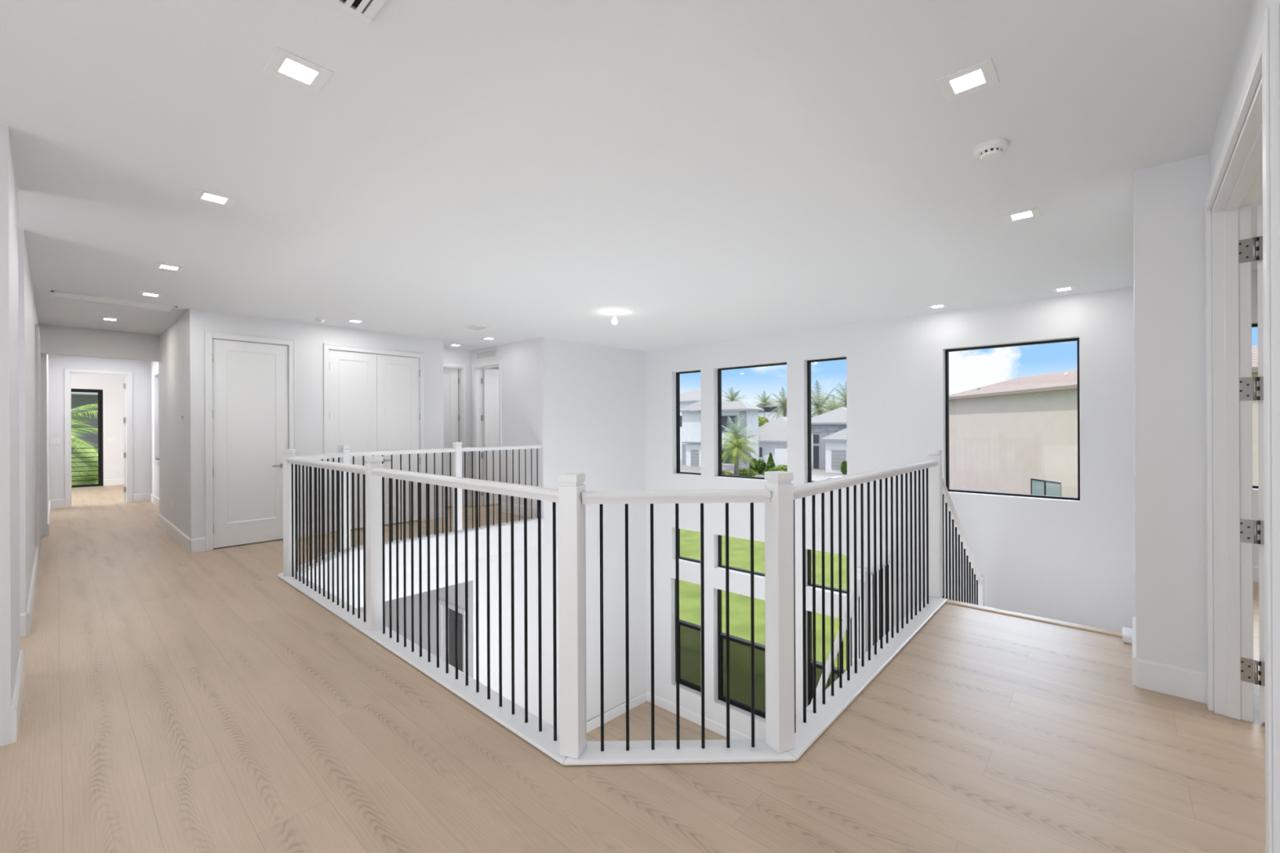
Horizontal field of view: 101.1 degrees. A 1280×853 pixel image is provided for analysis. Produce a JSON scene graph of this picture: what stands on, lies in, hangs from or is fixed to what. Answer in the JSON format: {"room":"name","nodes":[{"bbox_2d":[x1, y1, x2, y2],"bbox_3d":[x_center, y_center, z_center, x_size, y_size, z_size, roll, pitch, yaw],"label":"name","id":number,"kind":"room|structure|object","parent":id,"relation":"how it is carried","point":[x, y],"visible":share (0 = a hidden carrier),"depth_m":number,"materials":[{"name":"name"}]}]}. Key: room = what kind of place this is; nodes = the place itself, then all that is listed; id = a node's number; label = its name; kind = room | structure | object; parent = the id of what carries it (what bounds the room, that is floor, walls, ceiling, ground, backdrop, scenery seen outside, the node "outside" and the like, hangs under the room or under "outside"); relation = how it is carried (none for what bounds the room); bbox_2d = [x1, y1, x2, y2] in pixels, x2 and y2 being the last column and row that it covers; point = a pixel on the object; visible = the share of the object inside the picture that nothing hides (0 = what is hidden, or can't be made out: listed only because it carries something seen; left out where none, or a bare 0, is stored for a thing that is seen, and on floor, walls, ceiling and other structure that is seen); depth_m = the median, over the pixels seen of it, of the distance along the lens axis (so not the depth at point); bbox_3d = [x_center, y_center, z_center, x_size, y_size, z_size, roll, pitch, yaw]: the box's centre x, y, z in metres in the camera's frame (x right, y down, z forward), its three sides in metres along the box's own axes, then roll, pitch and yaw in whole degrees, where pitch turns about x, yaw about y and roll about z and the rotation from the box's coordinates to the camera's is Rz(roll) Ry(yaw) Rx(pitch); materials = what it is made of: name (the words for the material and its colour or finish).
{"room":"upstairs landing","nodes":[
{"label":"upstairs landing","id":0,"kind":"room"},
{"bbox_2d":[0,124,38,746],"bbox_3d":[-5.344,0.050,4.533,6.650,2.770,0.140,0,0,42],"label":"wall","id":1,"kind":"structure","parent":0,"point":[18,311],"depth_m":2.58,"materials":[{"name":"white paint"}]},
{"bbox_2d":[35,324,41,560],"bbox_3d":[-6.810,0.180,5.916,0.940,2.525,0.094,0,0,42],"label":"door","id":2,"kind":"structure","parent":1,"relation":"in","point":[37,365],"depth_m":5.63,"materials":[{"name":"white paint"}]},
{"bbox_2d":[10,493,191,743],"bbox_3d":[-6.597,1.364,5.840,10.270,0.155,2.650,0,0,42],"label":"baseboard","id":3,"kind":"structure","parent":1,"relation":"attached to","point":[25,618],"depth_m":4.18,"materials":[{"name":"white paint"}]},
{"bbox_2d":[40,354,48,536],"bbox_3d":[-9.170,0.068,8.063,3.480,2.770,0.140,0,0,42],"label":"wall","id":4,"kind":"structure","parent":0,"point":[43,357],"depth_m":6.94,"materials":[{"name":"white paint"}]},
{"bbox_2d":[71,373,124,479],"bbox_3d":[-12.187,0.082,10.966,4.610,2.770,8.400,0,0,42],"label":"wall","id":5,"kind":"structure","parent":0,"point":[112,386],"depth_m":13.10,"materials":[{"name":"white paint"}]},
{"bbox_2d":[71,388,103,487],"bbox_3d":[-13.813,0.288,12.463,0.090,2.375,1.550,0,0,42],"label":"door","id":6,"kind":"structure","parent":5,"relation":"in","point":[100,467],"depth_m":12.97,"materials":[{"name":"black"}]},
{"bbox_2d":[103,478,124,485],"bbox_3d":[-12.506,1.391,13.815,0.016,0.155,2.200,0,0,42],"label":"baseboard","id":7,"kind":"structure","parent":5,"relation":"attached to","point":[119,481],"depth_m":13.13,"materials":[{"name":"white paint"}]},
{"bbox_2d":[38,324,159,361],"bbox_3d":[-7.477,0.060,7.239,0.140,2.770,1.300,0,0,42],"label":"wall","id":8,"kind":"structure","parent":0,"point":[54,340],"depth_m":7.22,"materials":[{"name":"white paint"}]},
{"bbox_2d":[48,354,151,506],"bbox_3d":[-10.422,0.074,9.378,0.140,2.770,8.400,0,0,42],"label":"wall","id":9,"kind":"structure","parent":0,"point":[141,433],"depth_m":9.82,"materials":[{"name":"white paint"}]},
{"bbox_2d":[64,368,133,507],"bbox_3d":[-10.307,0.209,10.039,0.904,2.500,0.896,0,0,42],"label":"door frame","id":10,"kind":"structure","parent":9,"relation":"in","point":[127,385],"depth_m":9.92,"materials":[{"name":"white paint"}]},
{"bbox_2d":[150,360,159,497],"bbox_3d":[-8.194,0.064,9.148,3.480,2.770,0.140,0,0,42],"label":"wall","id":11,"kind":"structure","parent":0,"point":[154,368],"depth_m":9.89,"materials":[{"name":"white paint"}]},
{"bbox_2d":[158,311,189,537],"bbox_3d":[-6.024,0.053,7.048,2.555,2.770,0.360,0,0,42],"label":"wall","id":12,"kind":"structure","parent":0,"point":[173,364],"depth_m":6.74,"materials":[{"name":"white paint"}]},
{"bbox_2d":[187,308,444,538],"bbox_3d":[-4.365,0.046,7.352,0.775,2.770,3.030,0,0,42],"label":"wall","id":13,"kind":"structure","parent":0,"point":[309,338],"depth_m":6.82,"materials":[{"name":"white paint"}]},
{"bbox_2d":[204,331,295,551],"bbox_3d":[-4.716,0.170,6.404,0.110,2.525,0.897,0,0,42],"label":"door","id":14,"kind":"structure","parent":13,"relation":"in","point":[246,383],"depth_m":6.35,"materials":[{"name":"white paint"}]},
{"bbox_2d":[189,507,444,553],"bbox_3d":[-4.071,1.352,7.081,0.016,0.155,3.046,0,0,42],"label":"baseboard","id":15,"kind":"structure","parent":13,"relation":"attached to","point":[198,544],"depth_m":6.76,"materials":[{"name":"white paint"}]},
{"bbox_2d":[323,343,425,534],"bbox_3d":[-3.739,0.165,7.490,0.110,2.525,1.373,0,0,42],"label":"door","id":16,"kind":"structure","parent":13,"relation":"in","point":[371,402],"depth_m":7.47,"materials":[{"name":"white paint"}]},
{"bbox_2d":[333,585,350,604],"bbox_3d":[-1.183,3.371,3.527,6.700,3.190,0.840,0,0,42],"label":"wall","id":17,"kind":"structure","parent":0,"point":[345,588],"depth_m":5.88,"materials":[{"name":"white paint"}]},
{"bbox_2d":[356,582,465,660],"bbox_3d":[-4.724,3.537,7.185,3.740,2.890,3.540,0,0,42],"label":"wall","id":18,"kind":"structure","parent":0,"point":[461,587],"depth_m":8.12,"materials":[{"name":"white paint"}]},
{"bbox_2d":[439,599,465,673],"bbox_3d":[-2.645,3.763,7.559,0.730,2.420,0.124,0,0,42],"label":"door","id":19,"kind":"structure","parent":18,"relation":"in","point":[451,610],"depth_m":7.65,"materials":[{"name":"white paint"}]},
{"bbox_2d":[586,691,751,739],"bbox_3d":[0.429,4.878,6.999,4.160,0.160,3.351,0,0,42],"label":"baseboard","id":20,"kind":"structure","parent":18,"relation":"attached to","point":[713,726],"depth_m":8.86,"materials":[{"name":"white paint"}]},
{"bbox_2d":[443,347,471,506],"bbox_3d":[-3.435,0.041,9.070,0.140,2.770,1.050,0,0,42],"label":"wall","id":21,"kind":"structure","parent":0,"point":[450,355],"depth_m":9.37,"materials":[{"name":"white paint"}]},
{"bbox_2d":[443,361,466,506],"bbox_3d":[-3.450,0.164,9.118,0.277,2.525,0.840,0,0,42],"label":"door","id":22,"kind":"structure","parent":21,"relation":"in","point":[455,394],"depth_m":9.29,"materials":[{"name":"white paint"}]},
{"bbox_2d":[482,367,498,497],"bbox_3d":[-5.362,0.050,8.692,3.000,2.770,8.950,0,0,42],"label":"wall","id":23,"kind":"structure","parent":0,"point":[495,368],"depth_m":10.45,"materials":[{"name":"white paint"}]},
{"bbox_2d":[444,497,537,517],"bbox_3d":[-2.612,1.345,8.430,1.930,0.155,0.910,0,0,42],"label":"baseboard","id":24,"kind":"structure","parent":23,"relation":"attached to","point":[516,508],"depth_m":8.46,"materials":[{"name":"white paint"}]},
{"bbox_2d":[350,337,646,729],"bbox_3d":[-1.873,1.809,7.552,0.300,6.320,5.630,0,0,42],"label":"wall","id":25,"kind":"structure","parent":0,"point":[591,404],"depth_m":8.59,"materials":[{"name":"white paint"}]},
{"bbox_2d":[470,338,537,507],"bbox_3d":[-2.312,0.036,8.860,2.090,2.770,0.140,0,0,42],"label":"wall","id":26,"kind":"structure","parent":0,"point":[519,359],"depth_m":8.45,"materials":[{"name":"white paint"}]},
{"bbox_2d":[475,348,497,360],"bbox_3d":[-2.647,-1.232,9.055,0.640,0.150,0.012,0,0,42],"label":"air vent","id":27,"kind":"object","parent":26,"relation":"in","point":[489,353],"visible":1,"depth_m":9.04,"materials":[{"name":"white plastic"}]},
{"bbox_2d":[471,360,502,506],"bbox_3d":[-2.332,0.159,9.367,0.890,2.525,0.914,0,0,42],"label":"door","id":28,"kind":"structure","parent":26,"relation":"in","point":[488,388],"depth_m":9.38,"materials":[{"name":"white paint"}]},
{"bbox_2d":[0,0,1262,351],"bbox_3d":[-4.793,-1.434,6.492,22.200,0.206,11.650,0,0,42],"label":"ceiling","id":29,"kind":"structure","parent":0,"point":[694,171],"depth_m":2.65,"materials":[{"name":"white paint"}]},
{"bbox_2d":[50,290,177,311],"bbox_3d":[-5.600,-1.328,5.639,0.370,0.012,0.940,0,0,42],"label":"ceiling hatch","id":30,"kind":"object","parent":29,"relation":"attached to","point":[58,295],"visible":1,"depth_m":5.61,"materials":[{"name":"white paint"}]},
{"bbox_2d":[152,262,185,271],"bbox_3d":[-3.972,-1.339,4.443,0.185,0.004,0.185,0,0,42],"label":"recessed light","id":31,"kind":"object","parent":29,"relation":"in","point":[158,265],"visible":1,"depth_m":4.44,"materials":[{"name":"white plastic"}]},
{"bbox_2d":[191,187,237,207],"bbox_3d":[-2.514,-1.346,3.111,0.185,0.004,0.185,0,0,42],"label":"recessed light","id":32,"kind":"object","parent":29,"relation":"in","point":[199,194],"visible":1,"depth_m":3.10,"materials":[{"name":"white plastic"}]},
{"bbox_2d":[201,193,226,203],"bbox_3d":[-2.514,-1.346,3.111,0.103,0.002,0.103,0,0,42],"label":"diffuser","id":33,"kind":"object","parent":32,"relation":"attached to","point":[211,197],"depth_m":3.11,"materials":[{"name":"white plastic"}]},
{"bbox_2d":[262,46,333,93],"bbox_3d":[-1.301,-1.352,2.007,0.185,0.004,0.185,0,0,42],"label":"recessed light","id":34,"kind":"object","parent":29,"relation":"in","point":[284,64],"visible":1,"depth_m":2.00,"materials":[{"name":"white plastic"}]},
{"bbox_2d":[279,58,317,84],"bbox_3d":[-1.301,-1.352,2.007,0.103,0.002,0.103,0,0,42],"label":"diffuser","id":35,"kind":"object","parent":34,"relation":"attached to","point":[291,68],"depth_m":2.01,"materials":[{"name":"white plastic"}]},
{"bbox_2d":[325,0,386,23],"bbox_3d":[-0.893,-1.349,1.511,0.356,0.014,0.356,0,0,42],"label":"ceiling vent","id":36,"kind":"object","parent":29,"relation":"in","point":[355,7],"visible":1,"depth_m":1.69,"materials":[{"name":"white plastic"}]},
{"bbox_2d":[935,57,999,102],"bbox_3d":[1.296,-1.364,2.083,0.185,0.004,0.185,0,0,42],"label":"recessed light","id":37,"kind":"object","parent":29,"relation":"in","point":[981,75],"visible":1,"depth_m":2.08,"materials":[{"name":"white plastic"}]},
{"bbox_2d":[950,69,985,93],"bbox_3d":[1.296,-1.364,2.083,0.103,0.002,0.103,0,0,42],"label":"diffuser","id":38,"kind":"object","parent":37,"relation":"attached to","point":[975,78],"depth_m":2.08,"materials":[{"name":"white plastic"}]},
{"bbox_2d":[973,137,1008,159],"bbox_3d":[1.714,-1.342,2.575,0.144,0.052,0.144,0,0,42],"label":"smoke detector","id":39,"kind":"object","parent":29,"relation":"attached to","point":[989,149],"visible":1,"depth_m":2.54,"materials":[{"name":"white plastic"}]},
{"bbox_2d":[1002,206,1040,223],"bbox_3d":[2.482,-1.370,3.424,0.185,0.004,0.185,0,0,42],"label":"recessed light","id":40,"kind":"object","parent":29,"relation":"in","point":[1032,212],"visible":1,"depth_m":3.42,"materials":[{"name":"white plastic"}]},
{"bbox_2d":[1011,211,1032,220],"bbox_3d":[2.482,-1.370,3.424,0.103,0.002,0.103,0,0,42],"label":"diffuser","id":41,"kind":"object","parent":40,"relation":"attached to","point":[1024,215],"depth_m":3.43,"materials":[{"name":"white plastic"}]},
{"bbox_2d":[0,484,1265,852],"bbox_3d":[-4.828,1.613,6.436,22.200,0.360,11.500,0,0,42],"label":"floor","id":42,"kind":"structure","parent":0,"point":[175,700],"depth_m":2.27,"materials":[{"name":"brown wood"}]},
{"bbox_2d":[277,517,947,765],"bbox_3d":[-0.678,1.400,4.902,5.595,0.018,3.568,0,0,42],"label":"curb","id":43,"kind":"object","parent":42,"relation":"on","point":[640,752],"visible":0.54,"depth_m":2.60,"materials":[{"name":"white paint"}]},
{"bbox_2d":[282,448,295,576],"bbox_3d":[-3.304,0.810,4.965,0.088,1.187,0.088,0,0,-24],"label":"newel post","id":44,"kind":"object","parent":43,"relation":"on","point":[286,468],"visible":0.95,"depth_m":4.92,"materials":[{"name":"white paint"}]},
{"bbox_2d":[295,452,345,571],"bbox_3d":[-3.334,0.849,5.477,0.072,1.110,0.939,0,0,-3],"label":"railing","id":45,"kind":"object","parent":43,"relation":"on","point":[337,455],"visible":0.56,"depth_m":5.43,"materials":[{"name":"white paint"}]},
{"bbox_2d":[286,457,365,622],"bbox_3d":[-2.570,0.845,4.304,1.887,1.110,0.072,0,0,42],"label":"railing","id":46,"kind":"object","parent":43,"relation":"on","point":[347,468],"visible":0.98,"depth_m":4.25,"materials":[{"name":"white paint"}]},
{"bbox_2d":[337,444,350,551],"bbox_3d":[-3.364,0.810,5.990,0.089,1.187,0.089,0,0,20],"label":"newel post","id":47,"kind":"object","parent":43,"relation":"on","point":[342,448],"visible":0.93,"depth_m":5.95,"materials":[{"name":"white paint"}]},
{"bbox_2d":[364,456,383,631],"bbox_3d":[-1.836,0.803,3.644,0.088,1.187,0.088,0,0,42],"label":"newel post","id":48,"kind":"object","parent":43,"relation":"on","point":[373,484],"visible":0.94,"depth_m":3.61,"materials":[{"name":"white paint"}]},
{"bbox_2d":[349,448,455,542],"bbox_3d":[-2.899,0.847,6.506,0.072,1.110,1.302,0,0,42],"label":"railing","id":49,"kind":"object","parent":43,"relation":"on","point":[417,451],"visible":0.8,"depth_m":6.54,"materials":[{"name":"white paint"}]},
{"bbox_2d":[452,441,462,531],"bbox_3d":[-2.434,0.806,7.023,0.088,1.187,0.088,0,0,42],"label":"newel post","id":50,"kind":"object","parent":43,"relation":"on","point":[457,455],"visible":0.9,"depth_m":6.99,"materials":[{"name":"white paint"}]},
{"bbox_2d":[371,467,558,741],"bbox_3d":[-1.062,0.838,2.947,1.995,1.110,0.072,0,0,42],"label":"railing","id":51,"kind":"object","parent":43,"relation":"on","point":[525,491],"visible":0.99,"depth_m":2.75,"materials":[{"name":"black metal"}]},
{"bbox_2d":[462,444,542,528],"bbox_3d":[-1.958,0.842,7.552,0.072,1.110,1.336,0,0,42],"label":"railing","id":52,"kind":"object","parent":43,"relation":"on","point":[527,446],"visible":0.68,"depth_m":7.50,"materials":[{"name":"black metal"}]},
{"bbox_2d":[558,472,586,759],"bbox_3d":[-0.288,0.796,2.251,0.088,1.187,0.088,0,0,18],"label":"newel post","id":53,"kind":"object","parent":43,"relation":"on","point":[571,512],"visible":1,"depth_m":2.21,"materials":[{"name":"white paint"}]},
{"bbox_2d":[582,488,771,751],"bbox_3d":[0.158,0.832,2.266,0.804,1.110,0.072,0,0,-2],"label":"railing","id":54,"kind":"object","parent":43,"relation":"on","point":[601,498],"visible":0.99,"depth_m":2.26,"materials":[{"name":"white paint"}]},
{"bbox_2d":[764,471,795,753],"bbox_3d":[0.604,0.792,2.282,0.089,1.187,0.089,0,0,-26],"label":"newel post","id":55,"kind":"object","parent":43,"relation":"on","point":[779,513],"visible":1,"depth_m":2.25,"materials":[{"name":"white paint"}]},
{"bbox_2d":[793,459,938,733],"bbox_3d":[1.498,0.826,3.274,0.074,1.110,2.582,0,0,42],"label":"railing","id":56,"kind":"object","parent":43,"relation":"on","point":[801,491],"visible":0.92,"depth_m":3.02,"materials":[{"name":"black metal"}]},
{"bbox_2d":[927,448,942,598],"bbox_3d":[2.392,0.783,4.266,0.088,1.187,0.088,0,0,42],"label":"newel post","id":57,"kind":"object","parent":43,"relation":"on","point":[935,473],"visible":0.98,"depth_m":4.23,"materials":[{"name":"white paint"}]},
{"bbox_2d":[300,519,925,717],"bbox_3d":[-0.673,1.600,4.927,5.478,0.386,3.525,0,0,42],"label":"fascia","id":58,"kind":"object","parent":42,"relation":"attached to","point":[532,526],"visible":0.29,"depth_m":6.76,"materials":[{"name":"white paint"}]},
{"bbox_2d":[945,599,1122,637],"bbox_3d":[2.827,1.406,3.845,1.150,0.042,0.090,0,0,42],"label":"stair nosing","id":59,"kind":"structure","parent":42,"relation":"attached to","point":[1102,631],"depth_m":3.79,"materials":[{"name":"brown wood"}]},
{"bbox_2d":[1121,626,1132,644],"bbox_3d":[3.196,1.367,3.440,0.070,0.055,0.180,0,0,42],"label":"baseboard","id":60,"kind":"structure","parent":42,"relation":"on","point":[1126,633],"depth_m":3.40,"materials":[{"name":"white paint"}]},
{"bbox_2d":[586,701,726,741],"bbox_3d":[-1.044,5.065,6.139,10.600,0.200,6.900,0,0,42],"label":"floor","id":61,"kind":"structure","parent":0,"point":[640,717],"depth_m":8.62,"materials":[{"name":"brown wood"}]},
{"bbox_3d":[2.756,3.226,4.594,2.250,3.599,3.797,0,0,42],"label":"staircase","id":62,"kind":"structure","parent":61,"relation":"on","visible":0},
{"bbox_2d":[810,579,864,703],"bbox_3d":[1.588,3.201,4.925,0.072,2.924,2.726,0,0,42],"label":"railing","id":63,"kind":"object","parent":62,"relation":"on","point":[836,645],"visible":0.16,"depth_m":5.50,"materials":[{"name":"white paint"}]},
{"bbox_2d":[857,565,867,659],"bbox_3d":[2.524,2.192,5.971,0.088,1.187,0.088,0,0,42],"label":"newel post","id":64,"kind":"object","parent":62,"relation":"on","point":[859,568],"visible":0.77,"depth_m":5.94,"materials":[{"name":"white paint"}]},
{"bbox_2d":[866,557,893,648],"bbox_3d":[2.884,2.222,6.370,0.072,1.081,0.986,0,0,42],"label":"railing","id":65,"kind":"object","parent":62,"relation":"on","point":[872,569],"visible":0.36,"depth_m":6.40,"materials":[{"name":"black metal"}]},
{"bbox_2d":[942,476,982,604],"bbox_3d":[3.029,1.529,4.966,0.072,2.274,1.767,0,0,42],"label":"railing","id":66,"kind":"object","parent":62,"relation":"on","point":[950,510],"visible":0.49,"depth_m":4.81,"materials":[{"name":"white paint"}]},
{"bbox_2d":[973,575,984,606],"bbox_3d":[3.645,2.201,5.662,0.088,1.187,0.088,0,0,42],"label":"newel post","id":67,"kind":"object","parent":62,"relation":"on","point":[980,588],"visible":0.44,"depth_m":5.62,"materials":[{"name":"white paint"}]},
{"bbox_2d":[680,460,847,480],"bbox_3d":[29.151,5.228,92.172,200.000,0.290,84.000,0,0,42],"label":"ground","id":68,"kind":"structure","parent":0,"point":[817,474],"depth_m":57.64,"materials":[{"name":"concrete"}]},
{"bbox_2d":[680,388,746,466],"bbox_3d":[8.759,0.060,79.087,16.268,12.141,19.700,0,0,42],"label":"house","id":69,"kind":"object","parent":68,"relation":"on","point":[690,420],"visible":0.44,"depth_m":69.46,"materials":[{"name":"white paint"}]},
{"bbox_2d":[691,399,764,471],"bbox_3d":[11.161,1.003,64.688,9.651,8.952,8.100,0,0,42],"label":"house","id":70,"kind":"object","parent":68,"relation":"on","point":[744,411],"visible":0.38,"depth_m":60.46,"materials":[{"name":"white paint"}]},
{"bbox_2d":[721,386,747,401],"bbox_3d":[13.786,-0.328,78.016,4.359,10.955,4.514,0,0,-4],"label":"palm tree","id":71,"kind":"object","parent":68,"relation":"on","point":[735,396],"visible":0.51,"depth_m":77.67,"materials":[{"name":"green plant"}]},
{"bbox_2d":[721,415,759,475],"bbox_3d":[9.837,2.053,52.918,4.238,6.233,4.317,0,0,42],"label":"palm tree","id":72,"kind":"object","parent":68,"relation":"on","point":[735,427],"visible":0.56,"depth_m":52.61,"materials":[{"name":"green plant"}]},
{"bbox_2d":[733,468,757,476],"bbox_3d":[10.796,4.775,54.000,2.549,0.953,2.499,0,0,42],"label":"shrub","id":73,"kind":"object","parent":68,"relation":"on","point":[744,472],"visible":0.73,"depth_m":53.33,"materials":[{"name":"green plant"}]},
{"bbox_2d":[754,391,775,417],"bbox_3d":[23.572,-0.834,100.034,5.073,11.873,5.046,0,0,42],"label":"palm tree","id":74,"kind":"object","parent":68,"relation":"on","point":[764,401],"visible":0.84,"depth_m":99.73,"materials":[{"name":"green plant"}]},
{"bbox_2d":[764,452,775,470],"bbox_3d":[13.942,4.004,55.962,1.538,2.475,1.479,0,0,42],"label":"shrub","id":75,"kind":"object","parent":68,"relation":"on","point":[770,464],"visible":0.66,"depth_m":55.82,"materials":[{"name":"green plant"}]},
{"bbox_2d":[755,400,786,422],"bbox_3d":[27.504,0.077,103.048,6.410,10.007,11.000,0,0,42],"label":"house","id":76,"kind":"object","parent":68,"relation":"on","point":[767,410],"visible":0.22,"depth_m":99.15,"materials":[{"name":"white paint"}]},
{"bbox_2d":[758,416,786,466],"bbox_3d":[20.305,1.915,72.136,10.984,6.398,15.600,0,0,42],"label":"house","id":77,"kind":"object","parent":68,"relation":"on","point":[772,434],"visible":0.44,"depth_m":66.70,"materials":[{"name":"white paint"}]},
{"bbox_2d":[766,386,786,418],"bbox_3d":[23.190,-0.572,83.824,6.723,11.354,6.866,0,0,42],"label":"palm tree","id":78,"kind":"object","parent":68,"relation":"on","point":[784,400],"visible":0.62,"depth_m":83.74,"materials":[{"name":"green plant"}]},
{"bbox_2d":[811,379,844,417],"bbox_3d":[27.059,-0.918,79.945,8.186,12.011,8.022,0,0,42],"label":"palm tree","id":79,"kind":"object","parent":68,"relation":"on","point":[819,406],"visible":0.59,"depth_m":79.50,"materials":[{"name":"green plant"}]},
{"bbox_2d":[811,407,846,473],"bbox_3d":[24.806,1.382,63.847,8.704,7.423,14.900,0,0,42],"label":"house","id":80,"kind":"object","parent":68,"relation":"on","point":[828,429],"visible":0.54,"depth_m":61.71,"materials":[{"name":"white paint"}]},
{"bbox_2d":[828,381,846,411],"bbox_3d":[33.066,-1.096,84.027,7.228,12.310,6.852,0,0,42],"label":"palm tree","id":81,"kind":"object","parent":68,"relation":"on","point":[844,400],"visible":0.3,"depth_m":84.05,"materials":[{"name":"green plant"}]},
{"bbox_2d":[644,270,1258,739],"bbox_3d":[2.740,1.887,7.296,12.100,6.520,0.200,0,0,42],"label":"wall","id":82,"kind":"structure","parent":0,"point":[1070,561],"depth_m":6.63,"materials":[{"name":"white paint"}]},
{"bbox_2d":[675,578,701,692],"bbox_3d":[0.871,3.558,9.045,0.630,1.855,0.100,0,0,42],"label":"window","id":83,"kind":"structure","parent":82,"relation":"in","point":[690,638],"depth_m":9.07,"materials":[{"name":"black"}]},
{"bbox_2d":[675,370,701,475],"bbox_3d":[0.885,-0.059,9.031,0.605,1.760,0.080,0,0,42],"label":"window","id":84,"kind":"structure","parent":82,"relation":"in","point":[677,374],"depth_m":9.20,"materials":[{"name":"black metal"}]},
{"bbox_2d":[717,589,765,718],"bbox_3d":[1.778,3.554,8.229,1.300,1.855,0.100,0,0,42],"label":"window","id":85,"kind":"structure","parent":82,"relation":"in","point":[740,648],"depth_m":8.40,"materials":[{"name":"black glass"}]},
{"bbox_2d":[718,534,764,576],"bbox_3d":[1.783,2.027,8.231,1.285,0.550,0.080,0,0,42],"label":"window","id":86,"kind":"structure","parent":82,"relation":"in","point":[720,565],"depth_m":8.61,"materials":[{"name":"black metal"}]},
{"bbox_2d":[717,362,786,479],"bbox_3d":[1.777,-0.063,8.228,1.275,1.760,0.080,0,0,42],"label":"window","id":87,"kind":"structure","parent":82,"relation":"in","point":[719,371],"depth_m":8.62,"materials":[{"name":"black metal"}]},
{"bbox_2d":[807,610,846,705],"bbox_3d":[2.674,3.550,7.423,0.620,1.855,0.100,0,0,42],"label":"window","id":88,"kind":"structure","parent":82,"relation":"in","point":[810,661],"depth_m":7.59,"materials":[{"name":"black"}]},
{"bbox_2d":[807,356,846,482],"bbox_3d":[2.669,-0.068,7.425,0.605,1.760,0.080,0,0,42],"label":"window","id":89,"kind":"structure","parent":82,"relation":"in","point":[809,362],"depth_m":7.59,"materials":[{"name":"black metal"}]},
{"bbox_2d":[807,549,846,593],"bbox_3d":[2.675,2.022,7.429,0.615,0.550,0.080,0,0,42],"label":"window","id":90,"kind":"structure","parent":82,"relation":"in","point":[809,551],"depth_m":7.60,"materials":[{"name":"black metal"}]},
{"bbox_2d":[945,337,1079,500],"bbox_3d":[4.221,-0.072,6.029,1.260,1.725,0.080,0,0,42],"label":"window","id":91,"kind":"structure","parent":82,"relation":"in","point":[947,391],"depth_m":6.05,"materials":[{"name":"black metal"}]},
{"bbox_2d":[1133,0,1279,672],"bbox_3d":[1.170,0.200,0.871,0.402,3.130,11.481,0,0,42],"label":"wall","id":92,"kind":"structure","parent":0,"point":[1170,198],"depth_m":2.74,"materials":[{"name":"white paint"}]},
{"bbox_2d":[1132,616,1206,703],"bbox_3d":[3.040,1.321,3.051,0.292,0.150,0.846,0,0,42],"label":"baseboard","id":93,"kind":"structure","parent":92,"relation":"attached to","point":[1186,683],"depth_m":2.74,"materials":[{"name":"white paint"}]},
{"bbox_2d":[1204,3,1279,852],"bbox_3d":[2.565,0.139,2.179,2.364,2.517,0.374,0,0,-39],"label":"door frame","id":94,"kind":"structure","parent":92,"relation":"in","point":[1253,170],"depth_m":2.48,"materials":[{"name":"white paint"}]},
{"bbox_3d":[-14.210,1.657,13.128,1.300,0.240,4.500,0,0,42],"label":"floor","id":95,"kind":"structure","parent":0,"visible":0},
{"bbox_2d":[71,447,97,481],"bbox_3d":[-14.491,1.088,13.043,0.040,1.180,3.000,0,0,42],"label":"balcony railing","id":96,"kind":"object","parent":95,"relation":"on","point":[93,447],"visible":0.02,"depth_m":13.41,"materials":[{"name":"black metal"}]},
{"label":"outside","id":97,"kind":"structure","parent":0,"visible":0},
{"bbox_3d":[11.912,5.314,43.113,120.000,0.280,12.000,0,0,42],"label":"street","id":98,"kind":"object","parent":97,"visible":0},
{"bbox_2d":[721,431,761,475],"bbox_3d":[8.898,2.780,49.048,4.363,4.785,4.258,0,0,42],"label":"palm tree","id":99,"kind":"object","parent":98,"relation":"on","point":[736,446],"visible":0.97,"depth_m":48.68,"materials":[{"name":"green plant"}]},
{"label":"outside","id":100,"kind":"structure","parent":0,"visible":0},
{"bbox_3d":[1.363,5.354,1.487,120.000,0.300,64.000,0,0,42],"label":"ground","id":101,"kind":"structure","parent":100,"visible":0},
{"bbox_2d":[71,391,97,484],"bbox_3d":[-21.703,0.862,19.531,8.600,8.900,19.000,0,0,42],"label":"house","id":102,"kind":"structure","parent":101,"relation":"on","point":[78,399],"depth_m":18.60,"materials":[{"name":"grey"}]},
{"bbox_2d":[71,404,97,485],"bbox_3d":[-17.508,2.272,15.363,4.180,6.049,4.509,0,0,42],"label":"palm tree","id":103,"kind":"object","parent":101,"relation":"on","point":[90,448],"visible":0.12,"depth_m":15.62,"materials":[{"name":"green plant"}]},
{"bbox_2d":[71,447,97,485],"bbox_3d":[-16.152,2.946,15.662,3.822,4.692,3.711,0,0,-17],"label":"palm tree","id":104,"kind":"object","parent":101,"relation":"on","point":[92,464],"visible":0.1,"depth_m":15.62,"materials":[{"name":"green plant"}]},
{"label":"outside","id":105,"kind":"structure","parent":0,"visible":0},
{"bbox_2d":[679,528,846,670],"bbox_3d":[0.845,5.356,27.075,85.000,0.300,26.650,0,0,42],"label":"lawn","id":106,"kind":"structure","parent":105,"point":[740,606],"depth_m":16.09,"materials":[{"name":"green plant"}]},
{"bbox_2d":[949,345,1258,497],"bbox_3d":[24.627,0.929,17.070,7.200,8.330,42.600,0,0,2],"label":"house","id":107,"kind":"structure","parent":106,"relation":"on","point":[1019,435],"depth_m":30.41,"materials":[{"name":"beige paint"}]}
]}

